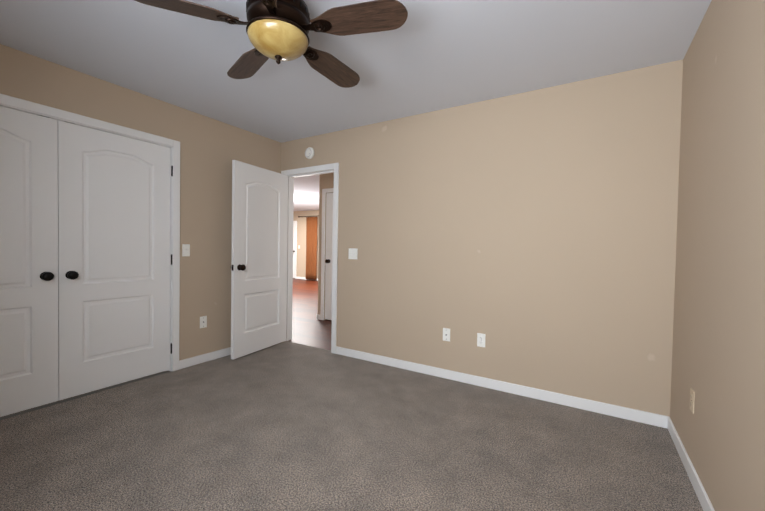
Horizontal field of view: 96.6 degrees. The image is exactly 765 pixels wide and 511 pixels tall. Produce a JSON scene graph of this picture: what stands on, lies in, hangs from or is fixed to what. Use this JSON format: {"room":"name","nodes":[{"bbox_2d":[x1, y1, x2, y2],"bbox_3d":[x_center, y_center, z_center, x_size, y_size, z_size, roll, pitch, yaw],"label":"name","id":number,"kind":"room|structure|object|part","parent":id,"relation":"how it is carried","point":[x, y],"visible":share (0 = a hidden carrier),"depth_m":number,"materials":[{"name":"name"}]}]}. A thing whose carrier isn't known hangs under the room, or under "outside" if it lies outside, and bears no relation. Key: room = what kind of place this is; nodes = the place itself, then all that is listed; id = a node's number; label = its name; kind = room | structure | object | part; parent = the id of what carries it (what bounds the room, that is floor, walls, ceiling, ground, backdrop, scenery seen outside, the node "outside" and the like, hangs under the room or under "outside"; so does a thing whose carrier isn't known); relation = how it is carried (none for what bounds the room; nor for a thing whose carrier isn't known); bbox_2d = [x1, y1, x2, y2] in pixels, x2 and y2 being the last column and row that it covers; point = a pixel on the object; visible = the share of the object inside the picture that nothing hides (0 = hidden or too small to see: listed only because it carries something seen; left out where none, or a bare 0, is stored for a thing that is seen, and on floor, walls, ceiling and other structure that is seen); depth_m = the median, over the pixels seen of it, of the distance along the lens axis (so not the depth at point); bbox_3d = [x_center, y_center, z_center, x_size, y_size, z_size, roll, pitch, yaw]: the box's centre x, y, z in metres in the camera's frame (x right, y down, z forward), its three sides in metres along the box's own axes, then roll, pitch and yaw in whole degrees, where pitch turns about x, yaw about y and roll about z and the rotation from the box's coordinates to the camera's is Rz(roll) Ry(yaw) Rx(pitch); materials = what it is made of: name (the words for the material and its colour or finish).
{"room":"empty bedroom","nodes":[
{"label":"empty bedroom","id":0,"kind":"room"},
{"bbox_2d":[0,44,280,360],"bbox_3d":[-2.207,-0.147,2.774,0.120,2.440,3.670,2,2,31],"label":"wall","id":1,"kind":"structure","parent":0,"point":[211,149],"depth_m":3.28,"materials":[{"name":"paint"}]},
{"bbox_2d":[0,106,58,416],"bbox_3d":[-2.530,0.049,2.127,0.103,2.030,0.766,2,2,31],"label":"closet door","id":2,"kind":"structure","parent":1,"relation":"in","point":[28,260],"depth_m":2.34,"materials":[{"name":"white wood"}]},
{"bbox_3d":[-2.351,0.146,2.391,0.068,0.064,0.064,2,2,31],"label":"knob","id":3,"kind":"part","parent":2,"relation":"part of","materials":[{"name":"black metal"}]},
{"bbox_2d":[0,94,179,371],"bbox_3d":[-2.384,0.047,2.490,0.124,2.058,1.556,2,2,31],"label":"door frame","id":4,"kind":"structure","parent":1,"relation":"attached to","point":[19,109],"depth_m":3.10,"materials":[{"name":"white wood"}]},
{"bbox_2d":[58,120,170,399],"bbox_3d":[-2.129,0.041,2.784,0.103,2.030,0.766,2,2,31],"label":"closet door","id":5,"kind":"structure","parent":1,"relation":"in","point":[113,259],"depth_m":2.74,"materials":[{"name":"white wood"}]},
{"bbox_3d":[-2.280,0.144,2.507,0.068,0.064,0.064,2,2,31],"label":"knob","id":6,"kind":"part","parent":5,"relation":"part of","materials":[{"name":"black metal"}]},
{"bbox_2d":[170,166,172,353],"bbox_3d":[-1.927,0.043,3.115,0.013,1.721,0.013,2,2,31],"label":"right closet door hinge","id":7,"kind":"object","parent":1,"relation":"attached to","point":[171,259],"visible":1,"depth_m":3.11,"materials":[{"name":"black"}]},
{"bbox_2d":[182,244,189,255],"bbox_3d":[-1.854,-0.049,3.224,0.020,0.115,0.070,2,2,31],"label":"light switch","id":8,"kind":"object","parent":1,"relation":"attached to","point":[185,249],"visible":1,"depth_m":3.22,"materials":[{"name":"white plastic"}]},
{"bbox_2d":[200,316,206,327],"bbox_3d":[-1.782,0.662,3.391,0.008,0.115,0.070,2,2,31],"label":"electrical outlet","id":9,"kind":"object","parent":1,"relation":"attached to","point":[203,321],"visible":1,"depth_m":3.39,"materials":[{"name":"white plastic"}]},
{"bbox_2d":[179,347,230,368],"bbox_3d":[-2.171,1.033,2.766,0.013,0.082,3.430,2,2,31],"label":"baseboard","id":10,"kind":"structure","parent":1,"relation":"attached to","point":[195,360],"depth_m":3.40,"materials":[{"name":"white wood"}]},
{"bbox_2d":[293,210,318,277],"bbox_3d":[0.120,-0.278,10.437,11.875,2.440,0.140,2,2,31],"label":"wall","id":11,"kind":"structure","parent":0,"point":[301,251],"depth_m":12.17,"materials":[{"name":"paint"}]},
{"bbox_2d":[293,223,294,277],"bbox_3d":[-3.484,-0.192,12.548,0.764,2.008,0.103,2,2,31],"label":"hall door","id":12,"kind":"structure","parent":11,"relation":"in","point":[293,250],"depth_m":12.41,"materials":[{"name":"white wood"}]},
{"bbox_2d":[293,221,296,278],"bbox_3d":[-3.486,-0.215,12.543,0.894,2.092,0.018,2,2,31],"label":"door frame","id":13,"kind":"structure","parent":11,"relation":"attached to","point":[295,222],"depth_m":12.32,"materials":[{"name":"white wood"}]},
{"bbox_2d":[296,277,317,280],"bbox_3d":[1.003,0.931,9.822,9.663,0.082,0.013,2,2,31],"label":"baseboard","id":14,"kind":"structure","parent":11,"relation":"attached to","point":[296,277],"depth_m":12.14,"materials":[{"name":"white wood"}]},
{"bbox_3d":[-1.679,-1.336,11.365,3.020,0.052,0.126,2,2,31],"label":"curtain rod","id":15,"kind":"object","parent":11,"relation":"attached to","visible":0},
{"bbox_2d":[306,217,316,279],"bbox_3d":[-2.468,-0.250,11.818,0.507,2.170,0.092,2,2,31],"label":"curtain","id":16,"kind":"object","parent":15,"relation":"hanging from","point":[311,248],"visible":1,"depth_m":11.81,"materials":[{"name":"fabric"}]},
{"bbox_2d":[289,278,331,350],"bbox_3d":[-1.449,1.001,7.927,11.875,0.060,6.045,2,2,31],"label":"floor","id":17,"kind":"structure","parent":0,"point":[309,328],"depth_m":5.44,"materials":[{"name":"brown wood"}]},
{"bbox_2d":[318,173,333,319],"bbox_3d":[0.857,-0.129,4.414,4.345,2.440,0.120,2,2,31],"label":"wall","id":18,"kind":"structure","parent":0,"point":[326,181],"depth_m":5.46,"materials":[{"name":"paint"}]},
{"bbox_2d":[320,188,333,319],"bbox_3d":[-0.594,0.001,5.219,0.891,2.092,0.018,2,2,31],"label":"door frame","id":19,"kind":"structure","parent":18,"relation":"attached to","point":[325,191],"depth_m":5.42,"materials":[{"name":"white wood"}]},
{"bbox_2d":[325,193,332,319],"bbox_3d":[-0.592,0.025,5.224,0.760,2.008,0.103,2,2,31],"label":"hall door","id":20,"kind":"structure","parent":18,"relation":"in","point":[329,256],"depth_m":5.40,"materials":[{"name":"white wood"}]},
{"bbox_2d":[0,341,702,510],"bbox_3d":[-0.564,1.154,1.813,3.755,0.060,3.475,2,2,31],"label":"floor carpet","id":21,"kind":"object","parent":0,"point":[287,426],"visible":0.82,"depth_m":1.99,"materials":[{"name":"grey carpet"}]},
{"bbox_2d":[0,371,170,419],"bbox_3d":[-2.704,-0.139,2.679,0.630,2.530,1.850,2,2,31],"label":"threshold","id":22,"kind":"object","parent":21,"relation":"on","point":[67,399],"visible":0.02,"depth_m":2.66,"materials":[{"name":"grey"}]},
{"bbox_2d":[0,0,711,210],"bbox_3d":[-2.340,-1.480,6.336,11.875,0.060,9.640,2,2,31],"label":"ceiling","id":23,"kind":"structure","parent":0,"point":[430,56],"depth_m":2.22,"materials":[{"name":"paint"}]},
{"bbox_2d":[134,0,407,87],"bbox_3d":[-0.493,-1.140,1.767,1.255,0.349,1.200,2,2,31],"label":"ceiling fan","id":24,"kind":"object","parent":23,"relation":"hanging from","point":[277,31],"visible":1,"depth_m":1.63,"materials":[{"name":"brown wood"}]},
{"bbox_3d":[-0.912,-1.135,1.556,0.472,0.006,0.160,0,14,-23],"label":"blade","id":25,"kind":"part","parent":24,"relation":"part of","materials":[{"name":"brown wood"}]},
{"bbox_3d":[-0.797,-1.144,2.038,0.160,0.006,0.472,-17,13,-39],"label":"blade","id":26,"kind":"part","parent":24,"relation":"part of","materials":[{"name":"brown wood"}]},
{"bbox_3d":[-0.525,-1.053,1.720,0.294,0.094,0.294,2,2,31],"label":"lamp shade","id":27,"kind":"part","parent":24,"relation":"part of","materials":[{"name":"yellow glass"}]},
{"bbox_3d":[-0.304,-1.136,2.078,0.160,0.006,0.472,-13,-6,31],"label":"blade","id":28,"kind":"part","parent":24,"relation":"part of","materials":[{"name":"brown wood"}]},
{"label":"blade","id":29,"kind":"part","parent":24,"relation":"part of","materials":[{"name":"brown wood"}]},
{"bbox_2d":[281,60,682,416],"bbox_3d":[0.371,-0.113,3.282,3.995,2.440,0.120,2,2,31],"label":"wall","id":30,"kind":"structure","parent":0,"point":[532,235],"depth_m":2.74,"materials":[{"name":"paint"}]},
{"bbox_2d":[231,160,287,359],"bbox_3d":[-1.311,0.044,3.781,0.103,2.008,0.800,2,1,24],"label":"entry door","id":31,"kind":"structure","parent":30,"relation":"in","point":[259,252],"depth_m":3.72,"materials":[{"name":"white wood"}]},
{"bbox_3d":[-1.433,0.123,3.475,0.068,0.064,0.064,2,1,24],"label":"entry door knob","id":32,"kind":"part","parent":31,"relation":"part of","materials":[{"name":"black metal"}]},
{"bbox_2d":[305,147,313,158],"bbox_3d":[-0.844,-1.179,3.919,0.132,0.132,0.036,2,2,31],"label":"smoke detector","id":33,"kind":"object","parent":30,"relation":"attached to","point":[309,152],"visible":1,"depth_m":3.90,"materials":[{"name":"white plastic"}]},
{"bbox_2d":[281,163,338,353],"bbox_3d":[-0.839,0.023,4.021,0.889,2.092,0.156,2,2,31],"label":"door frame","id":34,"kind":"structure","parent":30,"relation":"attached to","point":[335,166],"depth_m":3.92,"materials":[{"name":"white wood"}]},
{"bbox_2d":[348,248,357,258],"bbox_3d":[-0.318,-0.018,3.621,0.116,0.115,0.020,2,2,31],"label":"light switch","id":35,"kind":"object","parent":30,"relation":"attached to","point":[353,252],"visible":1,"depth_m":3.62,"materials":[{"name":"white plastic"}]},
{"bbox_2d":[443,328,449,341],"bbox_3d":[0.579,0.718,3.089,0.070,0.115,0.008,2,2,31],"label":"outlet","id":36,"kind":"object","parent":30,"relation":"attached to","point":[446,334],"visible":1,"depth_m":3.09,"materials":[{"name":"white plastic"}]},
{"bbox_2d":[477,333,485,346],"bbox_3d":[0.847,0.727,2.925,0.070,0.115,0.009,2,2,31],"label":"electrical outlet","id":37,"kind":"object","parent":30,"relation":"attached to","point":[480,340],"visible":1,"depth_m":2.92,"materials":[{"name":"white plastic"}]},
{"bbox_2d":[336,346,668,427],"bbox_3d":[0.703,1.079,3.015,2.846,0.082,0.013,2,2,31],"label":"baseboard","id":38,"kind":"structure","parent":30,"relation":"attached to","point":[649,418],"depth_m":2.75,"materials":[{"name":"white wood"}]},
{"bbox_2d":[670,0,764,510],"bbox_3d":[1.101,-0.043,0.758,0.120,2.440,3.670,2,2,31],"label":"wall","id":39,"kind":"structure","parent":0,"point":[718,357],"depth_m":1.45,"materials":[{"name":"paint"}]},
{"bbox_2d":[667,417,714,510],"bbox_3d":[1.023,1.134,0.819,0.013,0.082,3.430,2,2,31],"label":"baseboard","id":40,"kind":"structure","parent":39,"relation":"attached to","point":[702,495],"depth_m":1.76,"materials":[{"name":"white wood"}]},
{"bbox_2d":[690,388,694,413],"bbox_3d":[1.636,0.766,1.802,0.009,0.115,0.070,2,2,31],"label":"electrical outlet","id":41,"kind":"object","parent":39,"relation":"attached to","point":[692,398],"visible":1,"depth_m":1.79,"materials":[{"name":"beige plastic"}]}
]}

